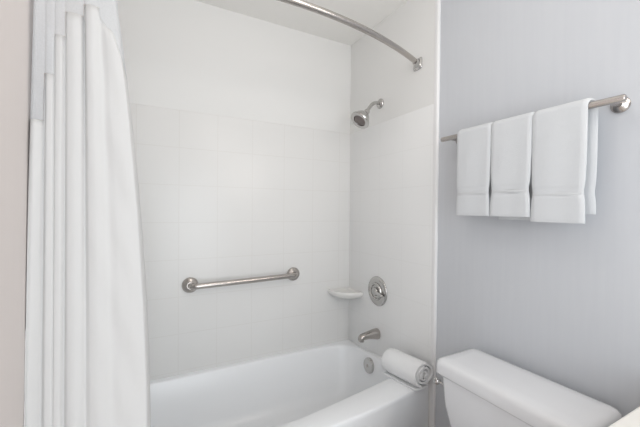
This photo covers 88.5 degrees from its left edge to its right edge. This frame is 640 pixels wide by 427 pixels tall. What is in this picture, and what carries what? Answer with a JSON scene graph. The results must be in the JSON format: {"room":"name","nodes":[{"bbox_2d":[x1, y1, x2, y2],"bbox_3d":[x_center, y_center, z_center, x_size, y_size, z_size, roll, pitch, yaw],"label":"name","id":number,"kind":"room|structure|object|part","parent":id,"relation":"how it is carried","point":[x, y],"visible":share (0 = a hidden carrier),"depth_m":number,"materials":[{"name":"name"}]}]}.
{"room":"bathroom","nodes":[
{"label":"bathroom","id":0,"kind":"room"},
{"bbox_2d":[0,0,84,426],"bbox_3d":[-0.499,0.071,0.299,0.106,2.460,2.886,0,1,-28],"label":"wall","id":1,"kind":"structure","parent":0,"point":[16,16],"depth_m":0.72,"materials":[{"name":"white paint"}]},
{"bbox_2d":[96,0,350,380],"bbox_3d":[-0.486,0.054,2.002,1.730,2.460,0.120,0,1,-28],"label":"wall","id":2,"kind":"structure","parent":0,"point":[241,123],"depth_m":1.93,"materials":[{"name":"tile"}]},
{"bbox_2d":[182,267,299,292],"bbox_3d":[-0.429,0.391,1.928,0.703,0.096,0.072,0,1,-28],"label":"grab bar","id":3,"kind":"object","parent":2,"relation":"attached to","point":[189,285],"visible":1,"depth_m":1.86,"materials":[{"name":"silver metal"}]},
{"bbox_2d":[328,287,362,298],"bbox_3d":[0.167,0.542,2.191,0.172,0.050,0.172,0,1,-28],"label":"soap dish","id":4,"kind":"object","parent":2,"relation":"attached to","point":[347,292],"visible":1,"depth_m":2.17,"materials":[{"name":"white ceramic"}]},
{"bbox_2d":[195,0,407,45],"bbox_3d":[0.203,-1.207,0.718,1.730,0.100,3.000,0,1,-28],"label":"ceiling","id":5,"kind":"structure","parent":0,"point":[369,13],"depth_m":1.92,"materials":[{"name":"paint"}]},
{"bbox_2d":[348,0,639,426],"bbox_3d":[0.932,0.077,1.061,0.112,2.460,2.886,0,1,-28],"label":"wall","id":6,"kind":"structure","parent":0,"point":[559,303],"depth_m":1.35,"materials":[{"name":"white paint"}]},
{"bbox_2d":[277,0,421,71],"bbox_3d":[-0.118,-0.786,1.311,1.514,0.060,0.203,0,1,-28],"label":"shower curtain rod","id":7,"kind":"object","parent":6,"relation":"attached to","point":[417,63],"visible":1,"depth_m":1.36,"materials":[{"name":"silver metal"}]},
{"bbox_2d":[24,0,150,426],"bbox_3d":[-0.627,0.172,0.961,0.304,1.963,0.328,0,1,-28],"label":"shower curtain","id":8,"kind":"object","parent":7,"relation":"hanging from","point":[87,362],"visible":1,"depth_m":0.85,"materials":[{"name":"white fabric"}]},
{"bbox_3d":[-0.674,-0.491,0.956,0.207,0.516,0.261,0,1,-28],"label":"sheer panel","id":9,"kind":"part","parent":8,"relation":"part of","materials":[{"name":"white fabric"}]},
{"bbox_2d":[351,99,383,128],"bbox_3d":[0.281,-0.602,1.955,0.202,0.196,0.122,0,1,-28],"label":"showerhead","id":10,"kind":"object","parent":6,"relation":"attached to","point":[360,119],"visible":1,"depth_m":1.94,"materials":[{"name":"silver metal"}]},
{"bbox_3d":[0.322,-0.642,1.979,0.108,0.079,0.021,0,1,-28],"label":"arm","id":11,"kind":"part","parent":10,"relation":"part of","materials":[{"name":"silver metal"}]},
{"bbox_2d":[358,328,379,342],"bbox_3d":[0.293,0.739,1.990,0.136,0.064,0.060,0,1,-28],"label":"tub spout","id":12,"kind":"object","parent":6,"relation":"attached to","point":[374,333],"visible":1,"depth_m":1.98,"materials":[{"name":"silver metal"}]},
{"bbox_2d":[368,276,386,305],"bbox_3d":[0.338,0.477,2.010,0.040,0.180,0.180,0,1,-28],"label":"shower valve","id":13,"kind":"object","parent":6,"relation":"attached to","point":[377,289],"visible":1,"depth_m":1.99,"materials":[{"name":"silver metal"}]},
{"bbox_3d":[0.336,0.477,2.009,0.024,0.052,0.052,0,1,-28],"label":"handle","id":14,"kind":"part","parent":13,"relation":"part of","materials":[{"name":"silver metal"}]},
{"bbox_3d":[0.350,0.483,1.974,0.025,0.036,0.087,0,1,-21],"label":"lever","id":15,"kind":"part","parent":13,"relation":"part of","materials":[{"name":"silver metal"}]},
{"bbox_2d":[430,0,440,426],"bbox_3d":[0.573,0.068,1.632,0.017,2.460,0.024,0,1,-28],"label":"trim","id":16,"kind":"structure","parent":6,"relation":"attached to","point":[437,2],"depth_m":1.62,"materials":[{"name":"tile"}]},
{"bbox_2d":[441,94,630,143],"bbox_3d":[0.742,-0.334,1.236,0.084,0.050,0.655,0,1,-28],"label":"towel bar","id":17,"kind":"object","parent":6,"relation":"attached to","point":[619,103],"visible":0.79,"depth_m":0.98,"materials":[{"name":"silver metal"}]},
{"bbox_2d":[456,122,492,215],"bbox_3d":[0.641,-0.176,1.354,0.052,0.368,0.156,0,1,-28],"label":"hand towel","id":18,"kind":"object","parent":17,"relation":"hanging from","point":[474,190],"visible":0.91,"depth_m":1.33,"materials":[{"name":"white fabric"}]},
{"bbox_2d":[490,112,534,219],"bbox_3d":[0.716,-0.167,1.213,0.052,0.381,0.160,0,1,-28],"label":"hand towel","id":19,"kind":"object","parent":17,"relation":"hanging from","point":[511,138],"visible":0.91,"depth_m":1.20,"materials":[{"name":"white fabric"}]},
{"bbox_2d":[530,98,597,223],"bbox_3d":[0.790,-0.163,1.073,0.052,0.385,0.172,0,1,-28],"label":"hand towel","id":20,"kind":"object","parent":17,"relation":"hanging from","point":[564,136],"visible":1,"depth_m":1.05,"materials":[{"name":"white fabric"}]},
{"bbox_3d":[0.885,-0.330,0.983,0.070,0.050,0.050,0,1,-28],"label":"post","id":21,"kind":"part","parent":17,"relation":"part of","materials":[{"name":"silver metal"}]},
{"bbox_3d":[0.179,1.353,0.743,1.731,0.100,3.000,0,1,-28],"label":"floor","id":22,"kind":"structure","parent":0,"visible":0},
{"bbox_2d":[150,339,428,426],"bbox_3d":[-0.281,1.068,1.597,1.517,0.445,0.814,0,1,-28],"label":"bathtub","id":23,"kind":"object","parent":22,"relation":"on","point":[343,383],"visible":0.85,"depth_m":1.85,"materials":[{"name":"white ceramic"}]},
{"bbox_3d":[0.305,0.935,2.022,0.042,0.092,0.092,0,1,-28],"label":"overflow plate","id":24,"kind":"part","parent":23,"relation":"part of","materials":[{"name":"silver metal"}]},
{"bbox_2d":[381,348,432,390],"bbox_3d":[0.440,0.787,1.679,0.121,0.127,0.242,0,1,-38],"label":"rolled towel","id":25,"kind":"object","parent":23,"relation":"on","point":[412,372],"visible":1,"depth_m":1.62,"materials":[{"name":"white fabric"}]},
{"bbox_2d":[433,349,621,426],"bbox_3d":[0.445,0.935,1.031,0.738,0.733,0.533,0,1,-28],"label":"toilet","id":26,"kind":"object","parent":22,"relation":"on","point":[482,389],"visible":0.99,"depth_m":1.09,"materials":[{"name":"white ceramic"}]},
{"bbox_3d":[0.479,0.675,1.315,0.030,0.030,0.057,0,1,-28],"label":"flush lever","id":27,"kind":"part","parent":26,"relation":"part of","materials":[{"name":"silver metal"}]},
{"bbox_3d":[0.675,0.766,1.138,0.223,0.285,0.479,0,1,-28],"label":"tank","id":28,"kind":"part","parent":26,"relation":"part of","materials":[{"name":"white ceramic"}]},
{"bbox_2d":[608,407,639,426],"bbox_3d":[0.951,0.883,0.312,0.574,0.861,1.006,0,1,-28],"label":"vanity","id":29,"kind":"object","parent":22,"relation":"on","point":[632,419],"visible":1,"depth_m":0.71,"materials":[{"name":"beige stone"}]}
]}

